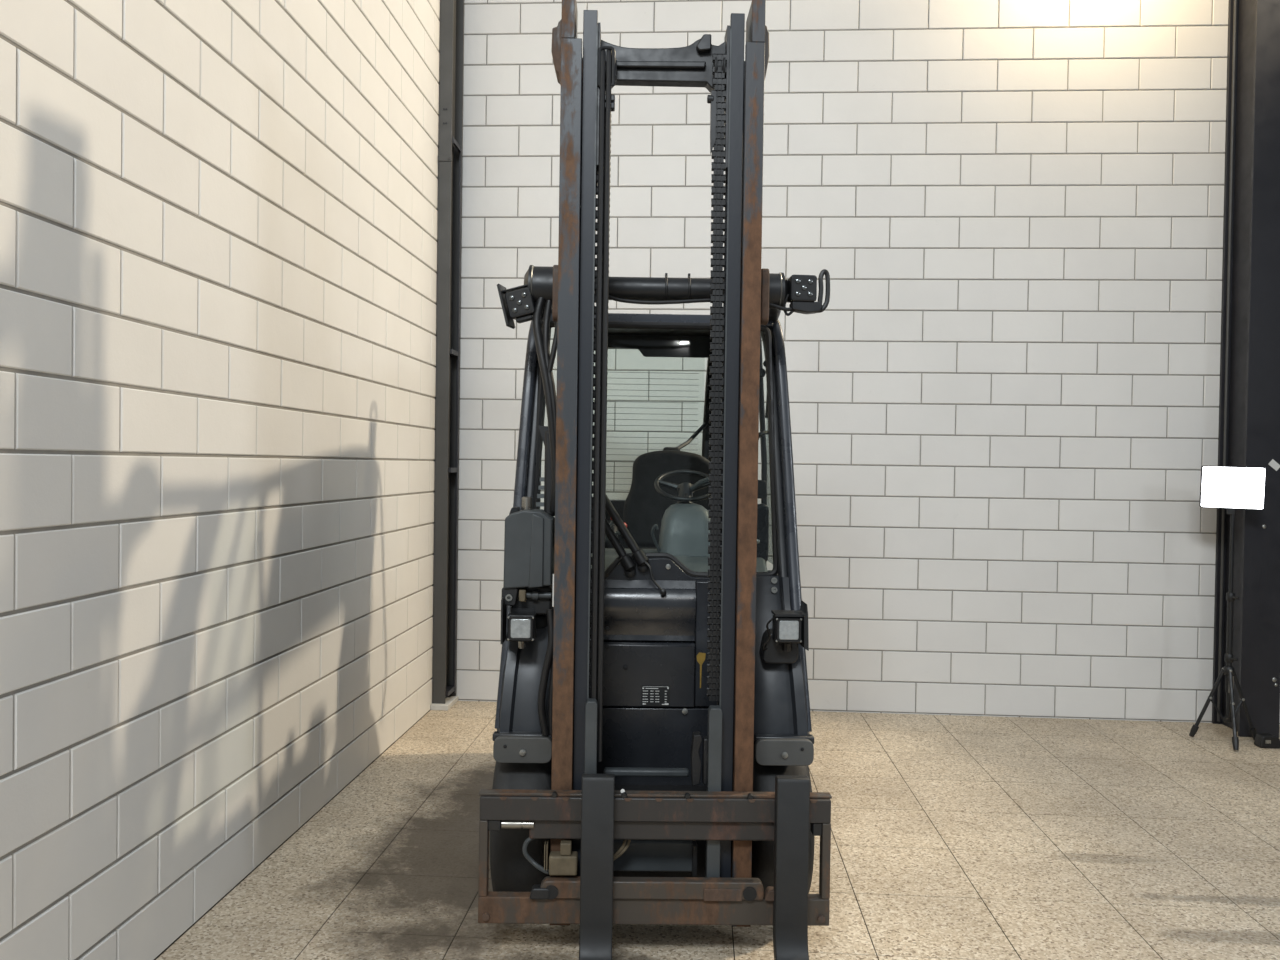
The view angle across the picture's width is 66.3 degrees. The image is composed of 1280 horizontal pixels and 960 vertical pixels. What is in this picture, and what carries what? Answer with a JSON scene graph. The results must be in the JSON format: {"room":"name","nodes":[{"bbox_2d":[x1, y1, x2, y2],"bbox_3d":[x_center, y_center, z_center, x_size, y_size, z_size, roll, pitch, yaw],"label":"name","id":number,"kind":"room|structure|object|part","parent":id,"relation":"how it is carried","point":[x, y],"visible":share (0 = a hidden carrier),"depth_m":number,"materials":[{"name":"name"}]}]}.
{"room":"warehouse","nodes":[
{"label":"warehouse","id":0,"kind":"room"},
{"bbox_2d":[0,0,439,959],"bbox_3d":[-1.620,-1.180,3.001,0.251,5.390,7.028,1,1,3],"label":"wall","id":1,"kind":"structure","parent":0,"point":[219,218],"depth_m":3.31,"materials":[{"name":"white brick"}]},
{"bbox_2d":[154,701,1279,959],"bbox_3d":[1.781,1.625,2.957,7.150,0.120,7.271,1,1,3],"label":"floor","id":2,"kind":"structure","parent":0,"point":[954,837],"depth_m":4.01,"materials":[{"name":"tile"}]},
{"bbox_2d":[431,0,463,710],"bbox_3d":[-1.235,-1.180,6.354,0.114,5.300,0.269,1,1,3],"label":"steel column","id":3,"kind":"structure","parent":2,"relation":"on","point":[451,71],"depth_m":6.29,"materials":[{"name":"black metal"}]},
{"bbox_2d":[478,0,831,959],"bbox_3d":[0.069,-0.019,3.706,1.172,3.095,3.437,1,1,-1],"label":"forklift","id":4,"kind":"object","parent":2,"relation":"on","point":[653,748],"visible":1,"depth_m":3.19,"materials":[{"name":"grey paint"}]},
{"bbox_3d":[-0.466,0.476,3.353,0.006,0.150,0.115,1,1,-1],"label":"plate","id":5,"kind":"part","parent":4,"relation":"part of","materials":[{"name":"black metal"}]},
{"bbox_2d":[497,284,535,328],"bbox_3d":[-0.425,-0.608,3.429,0.133,0.153,0.103,1,1,3],"label":"work light","id":6,"kind":"object","parent":4,"relation":"attached to","point":[518,303],"depth_m":3.39,"materials":[{"name":"black plastic"}]},
{"bbox_3d":[-0.388,1.091,3.110,0.103,0.027,0.027,1,1,-1],"label":"sideshift rod","id":7,"kind":"part","parent":4,"relation":"part of","materials":[{"name":"silver metal"}]},
{"bbox_3d":[-0.415,0.499,3.391,0.096,0.115,0.010,1,1,-1],"label":"plate","id":8,"kind":"part","parent":4,"relation":"part of","materials":[{"name":"metal"}]},
{"bbox_3d":[-0.357,0.496,3.447,0.051,0.050,0.184,1,1,25],"label":"lamp arm","id":9,"kind":"part","parent":4,"relation":"part of","materials":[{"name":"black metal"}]},
{"bbox_3d":[-0.411,-0.070,4.118,0.062,1.171,0.040,1,1,-1],"label":"door post","id":10,"kind":"part","parent":4,"relation":"part of","materials":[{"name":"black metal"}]},
{"bbox_3d":[-0.239,0.014,3.217,0.066,2.835,0.171,1,1,-1],"label":"mast rail","id":11,"kind":"part","parent":4,"relation":"part of","materials":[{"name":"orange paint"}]},
{"bbox_3d":[-0.181,-0.049,3.223,0.046,2.922,0.108,1,1,-1],"label":"mast rail","id":12,"kind":"part","parent":4,"relation":"part of","materials":[{"name":"metal"}]},
{"bbox_3d":[-0.136,-1.247,3.209,0.008,0.460,0.100,1,1,-1],"label":"crosshead plate","id":13,"kind":"part","parent":4,"relation":"part of","materials":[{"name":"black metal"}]},
{"bbox_3d":[-0.132,-0.254,3.209,0.050,1.954,0.018,1,1,-1],"label":"lift chain","id":14,"kind":"part","parent":4,"relation":"part of","materials":[{"name":"metal"}]},
{"bbox_3d":[-0.180,0.251,4.406,0.160,0.128,0.450,1,1,-1],"label":"armrest","id":15,"kind":"part","parent":4,"relation":"part of","materials":[{"name":"black plastic"}]},
{"bbox_3d":[-0.109,0.198,3.603,0.196,0.276,0.046,1,1,15],"label":"wiper arm","id":16,"kind":"part","parent":4,"relation":"part of","materials":[{"name":"metal"}]},
{"bbox_3d":[-0.071,0.168,3.603,0.211,0.296,0.046,1,1,14],"label":"wiper arm","id":17,"kind":"part","parent":4,"relation":"part of","materials":[{"name":"metal"}]},
{"bbox_3d":[0.029,0.257,5.125,0.715,0.300,0.160,1,1,-1],"label":"panel","id":18,"kind":"part","parent":4,"relation":"part of","materials":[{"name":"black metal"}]},
{"bbox_3d":[-0.043,0.707,3.624,0.482,0.232,0.132,1,1,-1],"label":"panel","id":19,"kind":"part","parent":4,"relation":"part of","materials":[{"name":"black metal"}]},
{"bbox_3d":[-0.040,0.475,3.622,0.482,0.217,0.130,1,1,-1],"label":"panel","id":20,"kind":"part","parent":4,"relation":"part of","materials":[{"name":"black metal"}]},
{"bbox_3d":[0.038,1.294,3.109,0.705,0.056,0.042,1,1,-1],"label":"hook rail","id":21,"kind":"part","parent":4,"relation":"part of","materials":[{"name":"brown metal"}]},
{"bbox_3d":[0.042,1.000,3.633,0.660,0.340,0.125,1,1,-1],"label":"panel","id":22,"kind":"part","parent":4,"relation":"part of","materials":[{"name":"black metal"}]},
{"bbox_2d":[642,686,668,704],"bbox_3d":[0.056,0.782,3.558,0.096,0.066,0.001,1,1,-1],"label":"print","id":23,"kind":"object","parent":4,"relation":"on","point":[643,686],"depth_m":3.56},
{"bbox_3d":[0.057,0.782,3.560,0.104,0.073,0.002,1,1,-1],"label":"data plate","id":24,"kind":"part","parent":4,"relation":"part of","materials":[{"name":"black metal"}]},
{"bbox_3d":[0.050,1.001,3.126,1.120,0.008,0.040,1,1,-1],"label":"rail","id":25,"kind":"part","parent":4,"relation":"part of","materials":[{"name":"brown metal"}]},
{"bbox_3d":[0.048,-0.727,4.765,0.770,0.078,0.910,1,1,-1],"label":"roof panel","id":26,"kind":"part","parent":4,"relation":"part of","materials":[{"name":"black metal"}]},
{"bbox_3d":[0.028,1.254,3.345,0.430,0.360,0.030,1,1,-1],"label":"mast foot plate","id":27,"kind":"part","parent":4,"relation":"part of","materials":[{"name":"black metal"}]},
{"bbox_3d":[0.152,0.086,4.694,0.461,0.458,0.140,1,1,-1],"label":"seat backrest","id":28,"kind":"part","parent":4,"relation":"part of","materials":[{"name":"black leather"}]},
{"bbox_3d":[0.244,0.019,4.021,0.096,0.066,0.031,1,1,27],"label":"direction lever","id":29,"kind":"part","parent":4,"relation":"part of","materials":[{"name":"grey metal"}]},
{"bbox_3d":[0.212,0.914,3.197,0.015,0.150,0.040,1,1,-1],"label":"chain bolt plate","id":30,"kind":"part","parent":4,"relation":"part of","materials":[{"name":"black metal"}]},
{"bbox_3d":[0.289,0.599,3.634,0.176,0.456,0.120,1,1,-1],"label":"panel","id":31,"kind":"part","parent":4,"relation":"part of","materials":[{"name":"black metal"}]},
{"bbox_3d":[0.250,-0.330,3.204,0.060,2.110,0.018,1,1,-1],"label":"lift chain","id":32,"kind":"part","parent":4,"relation":"part of","materials":[{"name":"metal"}]},
{"bbox_3d":[0.261,1.308,3.091,0.120,0.038,0.006,1,1,-1],"label":"rust plate","id":33,"kind":"part","parent":4,"relation":"part of","materials":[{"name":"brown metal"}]},
{"bbox_3d":[0.282,-1.241,3.216,0.008,0.460,0.100,1,1,-1],"label":"crosshead plate","id":34,"kind":"part","parent":4,"relation":"part of","materials":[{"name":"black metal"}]},
{"bbox_3d":[0.293,-0.042,3.230,0.045,2.922,0.108,1,1,-1],"label":"mast rail","id":35,"kind":"part","parent":4,"relation":"part of","materials":[{"name":"metal"}]},
{"bbox_3d":[0.346,0.022,3.226,0.060,2.835,0.171,1,1,-1],"label":"mast rail","id":36,"kind":"part","parent":4,"relation":"part of","materials":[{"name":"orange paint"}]},
{"bbox_3d":[0.509,-0.057,4.132,0.062,1.171,0.040,1,1,-1],"label":"door post","id":37,"kind":"part","parent":4,"relation":"part of","materials":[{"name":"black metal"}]},
{"bbox_3d":[0.503,-0.350,3.814,0.041,0.217,0.162,1,1,12],"label":"grab handle","id":38,"kind":"part","parent":4,"relation":"part of","materials":[{"name":"metal"}]},
{"bbox_3d":[0.508,0.458,3.368,0.101,0.008,0.095,1,1,-1],"label":"plate","id":39,"kind":"part","parent":4,"relation":"part of","materials":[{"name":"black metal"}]},
{"bbox_3d":[0.562,0.497,3.369,0.017,0.157,0.115,1,1,-1],"label":"plate","id":40,"kind":"part","parent":4,"relation":"part of","materials":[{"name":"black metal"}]},
{"bbox_2d":[783,269,829,315],"bbox_3d":[0.586,-0.658,3.452,0.166,0.166,0.092,1,1,3],"label":"work light","id":41,"kind":"object","parent":4,"relation":"attached to","point":[800,291],"depth_m":3.42,"materials":[{"name":"plastic"}]},
{"bbox_2d":[1189,514,1256,749],"bbox_3d":[3.473,0.873,5.707,0.379,1.338,0.300,1,1,3],"label":"stand","id":42,"kind":"object","parent":2,"relation":"on","point":[1228,670],"visible":0.99,"depth_m":5.76,"materials":[{"name":"black metal"}]},
{"bbox_3d":[3.370,1.324,5.824,0.180,0.425,0.020,1,1,27],"label":"leg","id":43,"kind":"part","parent":42,"relation":"part of","materials":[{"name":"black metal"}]},
{"bbox_3d":[3.463,1.337,5.776,0.020,0.180,0.019,1,1,3],"label":"rod","id":44,"kind":"part","parent":42,"relation":"part of","materials":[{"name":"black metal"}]},
{"bbox_2d":[1199,466,1265,514],"bbox_3d":[3.474,0.060,5.754,0.330,0.286,0.048,1,1,21],"label":"panel","id":45,"kind":"object","parent":42,"relation":"on","point":[1232,488],"visible":1,"depth_m":5.74,"materials":[{"name":"white plastic"}]},
{"bbox_3d":[3.425,1.327,5.666,0.021,0.426,0.199,1,1,19],"label":"leg","id":46,"kind":"part","parent":42,"relation":"part of","materials":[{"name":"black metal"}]},
{"bbox_3d":[3.568,1.327,5.793,0.184,0.426,0.021,1,1,-9],"label":"leg","id":47,"kind":"part","parent":42,"relation":"part of","materials":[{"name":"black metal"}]},
{"bbox_2d":[1212,0,1279,737],"bbox_3d":[3.776,-1.102,6.023,0.230,5.300,0.327,1,1,3],"label":"steel column","id":48,"kind":"structure","parent":2,"relation":"on","point":[1249,393],"depth_m":5.90,"materials":[{"name":"black metal"}]},
{"bbox_2d":[1254,733,1279,747],"bbox_3d":[3.677,1.514,5.703,0.195,0.072,0.102,1,1,-14],"label":"power adapter","id":49,"kind":"object","parent":2,"relation":"on","point":[1262,740],"visible":1,"depth_m":5.67,"materials":[{"name":"plastic"}]},
{"bbox_2d":[456,0,1279,724],"bbox_3d":[2.033,-1.183,6.419,7.150,5.404,0.251,1,1,3],"label":"wall","id":50,"kind":"structure","parent":0,"point":[1004,393],"depth_m":6.30,"materials":[{"name":"white brick"}]}
]}

